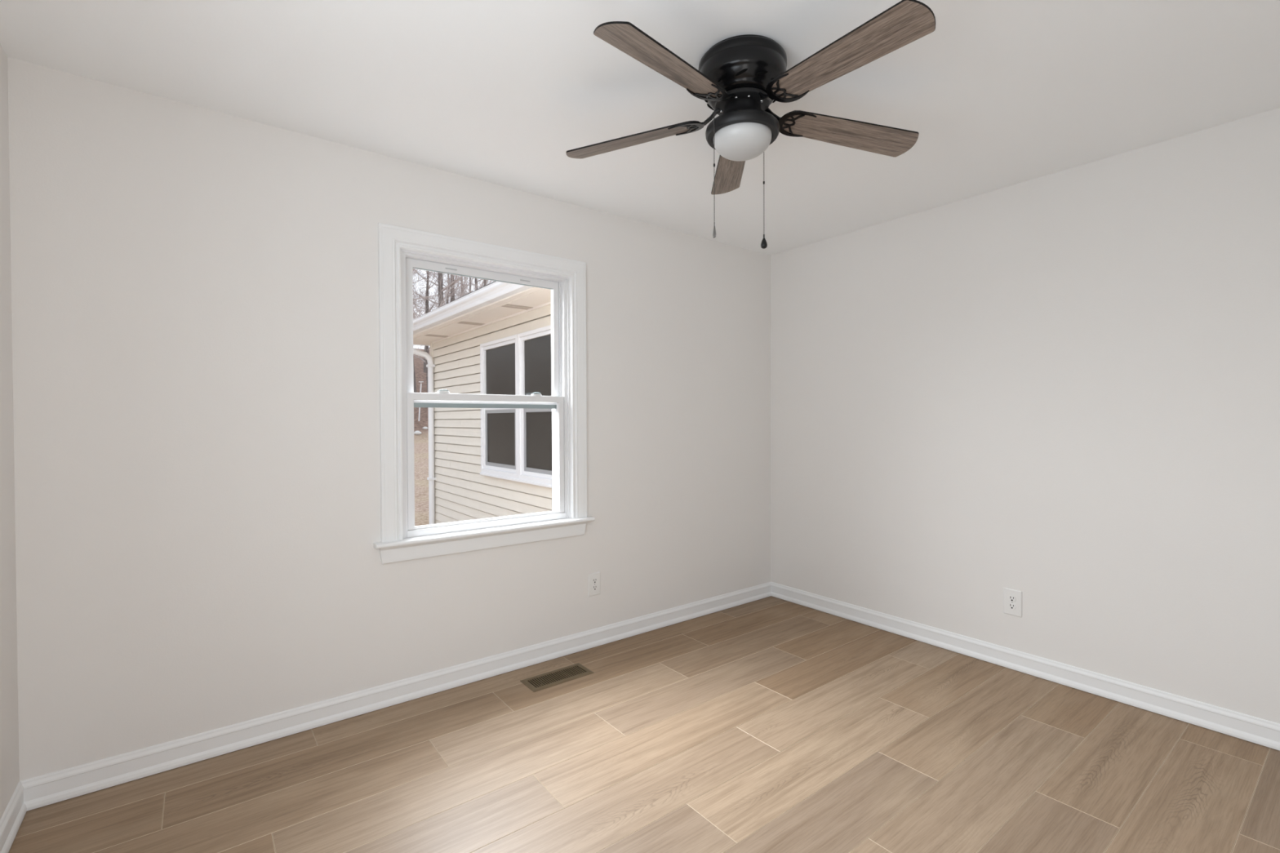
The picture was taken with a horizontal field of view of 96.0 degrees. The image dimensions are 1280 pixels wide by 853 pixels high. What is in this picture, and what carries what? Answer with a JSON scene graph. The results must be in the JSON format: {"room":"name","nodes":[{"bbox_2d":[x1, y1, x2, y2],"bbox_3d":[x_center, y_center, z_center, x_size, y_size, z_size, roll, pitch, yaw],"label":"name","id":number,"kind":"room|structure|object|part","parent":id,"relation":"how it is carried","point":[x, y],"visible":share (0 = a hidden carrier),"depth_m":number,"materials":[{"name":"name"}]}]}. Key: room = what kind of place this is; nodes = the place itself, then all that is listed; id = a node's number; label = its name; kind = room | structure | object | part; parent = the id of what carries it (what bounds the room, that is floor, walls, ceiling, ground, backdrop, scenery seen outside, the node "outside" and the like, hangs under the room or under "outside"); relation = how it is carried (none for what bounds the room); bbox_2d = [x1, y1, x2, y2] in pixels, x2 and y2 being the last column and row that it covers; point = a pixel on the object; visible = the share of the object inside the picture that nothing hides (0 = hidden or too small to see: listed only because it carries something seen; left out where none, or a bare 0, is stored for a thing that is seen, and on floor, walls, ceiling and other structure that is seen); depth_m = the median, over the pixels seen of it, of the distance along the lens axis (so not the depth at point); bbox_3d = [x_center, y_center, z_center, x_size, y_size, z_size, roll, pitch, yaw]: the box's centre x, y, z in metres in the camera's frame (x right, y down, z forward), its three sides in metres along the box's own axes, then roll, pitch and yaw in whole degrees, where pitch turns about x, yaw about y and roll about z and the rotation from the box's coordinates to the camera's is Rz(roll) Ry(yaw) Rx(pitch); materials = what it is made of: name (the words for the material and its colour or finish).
{"room":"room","nodes":[
{"label":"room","id":0,"kind":"room"},
{"bbox_2d":[0,43,19,819],"bbox_3d":[-1.183,0.045,0.651,0.140,2.440,2.950,-1,1,-37],"label":"wall","id":1,"kind":"structure","parent":0,"point":[9,720],"depth_m":1.79,"materials":[{"name":"white paint"}]},
{"bbox_2d":[0,781,26,852],"bbox_3d":[-1.115,1.213,0.713,0.019,0.096,2.950,-1,1,-37],"label":"baseboard","id":2,"kind":"structure","parent":1,"relation":"attached to","point":[11,821],"depth_m":1.76,"materials":[{"name":"white paint"}]},
{"bbox_2d":[7,57,770,781],"bbox_3d":[-0.586,0.015,3.056,4.016,2.440,0.140,-1,1,-37],"label":"wall","id":3,"kind":"structure","parent":0,"point":[195,289],"depth_m":2.28,"materials":[{"name":"white paint"}]},
{"bbox_2d":[20,582,771,811],"bbox_3d":[-0.533,1.185,3.007,3.736,0.096,0.019,-1,1,-37],"label":"baseboard","id":4,"kind":"structure","parent":3,"relation":"attached to","point":[58,786],"depth_m":2.42,"materials":[{"name":"white paint"}]},
{"bbox_2d":[373,222,595,564],"bbox_3d":[-0.756,-0.148,2.895,1.117,1.496,0.206,-1,1,-37],"label":"window","id":5,"kind":"structure","parent":3,"relation":"in","point":[401,250],"depth_m":2.79,"materials":[{"name":"white paint"}]},
{"bbox_3d":[-0.769,-0.441,2.913,0.802,0.682,0.030,-1,1,-37],"label":"sash","id":6,"kind":"part","parent":5,"relation":"part of","materials":[{"name":"white plastic"}]},
{"bbox_3d":[-0.765,-0.150,2.912,0.876,1.307,0.124,-1,1,-37],"label":"frame","id":7,"kind":"part","parent":5,"relation":"part of","materials":[{"name":"white plastic"}]},
{"bbox_3d":[-0.745,0.155,2.891,0.820,0.630,0.029,-1,1,-37],"label":"sash","id":8,"kind":"part","parent":5,"relation":"part of","materials":[{"name":"white plastic"}]},
{"bbox_3d":[-0.742,0.481,2.892,0.832,0.044,0.036,-1,1,-37],"label":"rail","id":9,"kind":"part","parent":5,"relation":"part of","materials":[{"name":"white plastic"}]},
{"bbox_2d":[588,572,599,596],"bbox_3d":[-0.254,0.883,3.225,0.079,0.125,0.008,-1,1,-37],"label":"wall outlet","id":10,"kind":"object","parent":3,"relation":"attached to","point":[594,578],"visible":1,"depth_m":3.22,"materials":[{"name":"white plastic"}]},
{"bbox_2d":[591,585,597,591],"bbox_3d":[-0.253,0.902,3.223,0.035,0.029,0.004,-1,1,-37],"label":"receptacle","id":11,"kind":"object","parent":10,"relation":"attached to","point":[594,588],"depth_m":3.22,"materials":[{"name":"white plastic"}]},
{"bbox_2d":[591,577,597,583],"bbox_3d":[-0.253,0.863,3.223,0.035,0.029,0.004,-1,1,-37],"label":"receptacle","id":12,"kind":"object","parent":10,"relation":"attached to","point":[594,580],"depth_m":3.22,"materials":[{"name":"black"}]},
{"bbox_2d":[0,0,1279,255],"bbox_3d":[0.349,-1.255,1.816,4.016,0.120,3.230,-1,1,-37],"label":"ceiling","id":13,"kind":"structure","parent":0,"point":[1001,94],"depth_m":2.00,"materials":[{"name":"white paint"}]},
{"bbox_2d":[565,0,935,248],"bbox_3d":[0.342,-0.896,1.845,1.217,0.596,1.198,-1,1,-37],"label":"ceiling fan","id":14,"kind":"object","parent":13,"relation":"hanging from","point":[738,77],"visible":1,"depth_m":1.78,"materials":[{"name":"brown wood"}]},
{"bbox_3d":[-0.029,-1.007,2.029,0.502,0.005,0.125,-3,13,21],"label":"blade","id":15,"kind":"part","parent":14,"relation":"part of","materials":[{"name":"brown wood"}]},
{"bbox_3d":[0.078,-1.000,1.595,0.125,0.005,0.502,17,15,39],"label":"blade","id":16,"kind":"part","parent":14,"relation":"part of","materials":[{"name":"brown wood"}]},
{"bbox_3d":[0.235,-0.810,1.823,0.003,0.342,0.003,0,1,-1],"label":"pull chain","id":17,"kind":"part","parent":14,"relation":"part of","materials":[{"name":"grey metal"}]},
{"bbox_3d":[0.357,-1.023,2.277,0.125,0.005,0.502,-13,0,3],"label":"blade","id":18,"kind":"part","parent":14,"relation":"part of","materials":[{"name":"brown wood"}]},
{"bbox_3d":[0.335,-0.918,1.889,0.189,0.067,0.189,-1,1,-37],"label":"lamp shade","id":19,"kind":"part","parent":14,"relation":"part of","materials":[{"name":"white glass"}]},
{"bbox_3d":[0.423,-0.802,1.969,0.003,0.317,0.003,-1,1,-37],"label":"pull chain","id":20,"kind":"part","parent":14,"relation":"part of","materials":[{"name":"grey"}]},
{"bbox_3d":[0.715,-1.004,1.973,0.502,0.005,0.125,4,-13,-13],"label":"blade","id":21,"kind":"part","parent":14,"relation":"part of","materials":[{"name":"brown wood"}]},
{"bbox_3d":[0.545,-0.998,1.560,0.125,0.005,0.502,15,-3,-33],"label":"blade","id":22,"kind":"part","parent":14,"relation":"part of","materials":[{"name":"brown wood"}]},
{"bbox_2d":[8,595,1279,852],"bbox_3d":[0.359,1.305,1.845,3.936,0.120,3.150,-1,1,-37],"label":"floor","id":23,"kind":"structure","parent":0,"point":[771,724],"depth_m":2.10,"materials":[{"name":"brown wood"}]},
{"bbox_2d":[520,662,593,692],"bbox_3d":[-0.407,1.233,2.845,0.334,0.006,0.148,-1,1,-37],"label":"floor vent","id":24,"kind":"object","parent":23,"relation":"in","point":[559,676],"visible":1,"depth_m":2.83,"materials":[{"name":"brown metal"}]},
{"bbox_2d":[770,107,1279,724],"bbox_3d":[1.892,0.005,3.010,0.140,2.440,2.950,-1,1,-37],"label":"wall","id":25,"kind":"structure","parent":0,"point":[1060,389],"depth_m":2.74,"materials":[{"name":"white paint"}]},
{"bbox_2d":[1003,587,1022,617],"bbox_3d":[1.883,0.890,2.915,0.008,0.131,0.085,-1,1,-37],"label":"wall outlet","id":26,"kind":"object","parent":25,"relation":"attached to","point":[1012,599],"visible":1,"depth_m":2.91,"materials":[{"name":"white plastic"}]},
{"bbox_2d":[1008,603,1016,609],"bbox_3d":[1.881,0.910,2.914,0.004,0.029,0.035,-1,1,-37],"label":"receptacle","id":27,"kind":"object","parent":26,"relation":"attached to","point":[1011,606],"depth_m":2.91,"materials":[{"name":"white plastic"}]},
{"bbox_2d":[1008,595,1016,601],"bbox_3d":[1.881,0.871,2.913,0.004,0.029,0.035,-1,1,-37],"label":"receptacle","id":28,"kind":"object","parent":26,"relation":"attached to","point":[1011,598],"depth_m":2.91,"materials":[{"name":"white plastic"}]},
{"bbox_2d":[771,582,1279,751],"bbox_3d":[1.833,1.176,2.975,0.019,0.096,2.950,-1,1,-37],"label":"baseboard","id":29,"kind":"structure","parent":25,"relation":"attached to","point":[1252,729],"depth_m":2.74,"materials":[{"name":"white paint"}]},
{"label":"outside","id":30,"kind":"structure","parent":0,"visible":0},
{"bbox_2d":[413,348,430,526],"bbox_3d":[-22.086,-5.210,46.387,135.000,14.450,94.860,-1,1,-37],"label":"ground","id":31,"kind":"structure","parent":30,"point":[420,442],"depth_m":20.25,"materials":[{"name":"brown soil"}]},
{"bbox_2d":[413,431,422,435],"bbox_3d":[-10.228,0.304,26.505,0.305,0.231,0.338,-1,1,-37],"label":"stone","id":32,"kind":"object","parent":31,"relation":"on","point":[416,433],"visible":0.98,"depth_m":26.40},
{"bbox_2d":[417,381,423,421],"bbox_3d":[-11.747,-1.320,30.886,0.292,2.184,0.077,0,1,0],"label":"marker post","id":33,"kind":"object","parent":31,"relation":"on","point":[419,381],"visible":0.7,"depth_m":30.86,"materials":[{"name":"white paint"}]},
{"bbox_2d":[413,293,429,392],"bbox_3d":[-16.895,-12.454,40.983,7.853,20.653,10.584,0,1,18],"label":"bare tree","id":34,"kind":"object","parent":31,"relation":"on","point":[415,384],"visible":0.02,"depth_m":41.94,"materials":[{"name":"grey plant"}]},
{"bbox_2d":[412,268,432,318],"bbox_3d":[-17.379,-11.568,36.727,7.853,20.653,10.584,-1,1,-32],"label":"bare tree","id":35,"kind":"object","parent":31,"relation":"on","point":[412,268],"visible":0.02,"depth_m":36.08,"materials":[{"name":"grey plant"}]},
{"bbox_2d":[413,269,436,298],"bbox_3d":[-14.099,-9.214,33.455,8.278,17.462,6.827,0,1,35],"label":"bare tree","id":36,"kind":"object","parent":31,"relation":"on","point":[414,269],"visible":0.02,"depth_m":34.05,"materials":[{"name":"grey plant"}]},
{"bbox_2d":[413,269,450,372],"bbox_3d":[-19.167,-13.396,52.126,6.761,17.751,9.146,0,1,-22],"label":"bare tree","id":37,"kind":"object","parent":31,"relation":"on","point":[437,291],"visible":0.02,"depth_m":51.91,"materials":[{"name":"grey plant"}]},
{"bbox_2d":[413,270,454,306],"bbox_3d":[-12.238,-10.422,35.272,7.496,19.714,10.102,0,1,42],"label":"bare tree","id":38,"kind":"object","parent":31,"relation":"on","point":[453,296],"visible":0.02,"depth_m":35.77,"materials":[{"name":"grey plant"}]},
{"bbox_2d":[413,269,467,319],"bbox_3d":[-14.631,-10.841,44.127,6.479,17.012,8.765,0,1,-17],"label":"bare tree","id":39,"kind":"object","parent":31,"relation":"on","point":[432,304],"visible":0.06,"depth_m":44.10,"materials":[{"name":"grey plant"}]},
{"bbox_2d":[412,268,481,319],"bbox_3d":[-10.751,-8.294,28.238,8.278,17.462,6.827,-1,1,-43],"label":"bare tree","id":40,"kind":"object","parent":31,"relation":"on","point":[460,277],"visible":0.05,"depth_m":28.31,"materials":[{"name":"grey plant"}]},
{"bbox_2d":[413,270,488,392],"bbox_3d":[-13.413,-9.016,36.591,8.384,16.272,6.197,0,1,6],"label":"bare tree","id":41,"kind":"object","parent":31,"relation":"on","point":[427,348],"visible":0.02,"depth_m":36.65,"materials":[{"name":"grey plant"}]},
{"bbox_2d":[412,268,490,350],"bbox_3d":[-9.227,-8.573,29.047,9.140,17.836,6.782,0,1,-16],"label":"bare tree","id":42,"kind":"object","parent":31,"relation":"on","point":[441,291],"visible":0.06,"depth_m":28.65,"materials":[{"name":"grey plant"}]},
{"bbox_2d":[413,271,492,376],"bbox_3d":[-9.056,-6.536,30.902,5.070,13.314,6.859,0,1,34],"label":"bare tree","id":43,"kind":"object","parent":31,"relation":"on","point":[425,281],"visible":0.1,"depth_m":30.40,"materials":[{"name":"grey plant"}]},
{"bbox_2d":[431,275,493,302],"bbox_3d":[-9.403,-8.386,34.421,7.864,16.589,6.486,0,1,33],"label":"bare tree","id":44,"kind":"object","parent":31,"relation":"on","point":[477,288],"visible":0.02,"depth_m":35.20,"materials":[{"name":"grey plant"}]},
{"bbox_2d":[444,278,493,303],"bbox_3d":[-16.037,-14.945,53.932,9.933,20.954,8.193,0,1,-22],"label":"bare tree","id":45,"kind":"object","parent":31,"relation":"on","point":[456,278],"visible":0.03,"depth_m":54.32,"materials":[{"name":"grey plant"}]},
{"bbox_2d":[455,278,493,297],"bbox_3d":[-11.618,-11.413,43.294,7.510,19.208,9.106,0,1,43],"label":"bare tree","id":46,"kind":"object","parent":31,"relation":"on","point":[476,280],"visible":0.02,"depth_m":43.05,"materials":[{"name":"grey plant"}]},
{"bbox_2d":[413,280,552,524],"bbox_3d":[0.730,-0.319,8.046,6.568,4.780,6.160,-1,1,-37],"label":"house wing","id":47,"kind":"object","parent":31,"relation":"on","point":[495,338],"visible":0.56,"depth_m":6.68,"materials":[{"name":"beige plastic"}]},
{"bbox_3d":[-3.049,0.243,8.546,0.086,2.975,0.095,-1,1,-37],"label":"corner post","id":48,"kind":"part","parent":47,"relation":"part of","materials":[{"name":"beige plastic"}]},
{"bbox_2d":[425,333,447,337],"bbox_3d":[-2.772,-1.236,7.858,0.286,0.002,0.147,-1,1,-37],"label":"soffit vent","id":49,"kind":"object","parent":47,"relation":"attached to","point":[426,335],"depth_m":7.85,"materials":[{"name":"beige"}]},
{"bbox_2d":[457,321,484,325],"bbox_3d":[-2.011,-1.227,6.866,0.286,0.002,0.147,-1,1,-37],"label":"soffit vent","id":50,"kind":"object","parent":47,"relation":"attached to","point":[460,322],"depth_m":6.87,"materials":[{"name":"beige"}]},
{"bbox_3d":[-1.586,-0.211,6.610,0.052,0.033,0.851,-1,1,-37],"label":"meeting rail","id":51,"kind":"part","parent":47,"relation":"part of","materials":[{"name":"white plastic"}]},
{"bbox_3d":[-1.598,0.136,6.604,0.010,0.662,0.851,-1,1,-37],"label":"screen frame","id":52,"kind":"part","parent":47,"relation":"part of","materials":[{"name":"grey plastic"}]},
{"bbox_3d":[-1.590,-0.223,6.607,0.006,1.390,0.861,-1,1,-37],"label":"pane","id":53,"kind":"part","parent":47,"relation":"part of","materials":[{"name":"grey glass"}]},
{"bbox_3d":[-1.321,0.577,6.234,0.065,0.027,1.970,-1,1,-37],"label":"window sill","id":54,"kind":"part","parent":47,"relation":"part of","materials":[{"name":"white plastic"}]},
{"bbox_2d":[501,303,533,309],"bbox_3d":[-1.250,-1.219,5.875,0.286,0.002,0.147,-1,1,-37],"label":"soffit vent","id":55,"kind":"object","parent":47,"relation":"attached to","point":[506,305],"depth_m":5.86,"materials":[{"name":"beige"}]},
{"bbox_3d":[-1.002,0.143,5.827,0.010,0.662,0.751,-1,1,-37],"label":"screen frame","id":56,"kind":"part","parent":47,"relation":"part of","materials":[{"name":"grey plastic"}]},
{"bbox_3d":[-0.994,-0.216,5.830,0.006,1.390,0.761,-1,1,-37],"label":"pane","id":57,"kind":"part","parent":47,"relation":"part of","materials":[{"name":"grey glass"}]}
]}

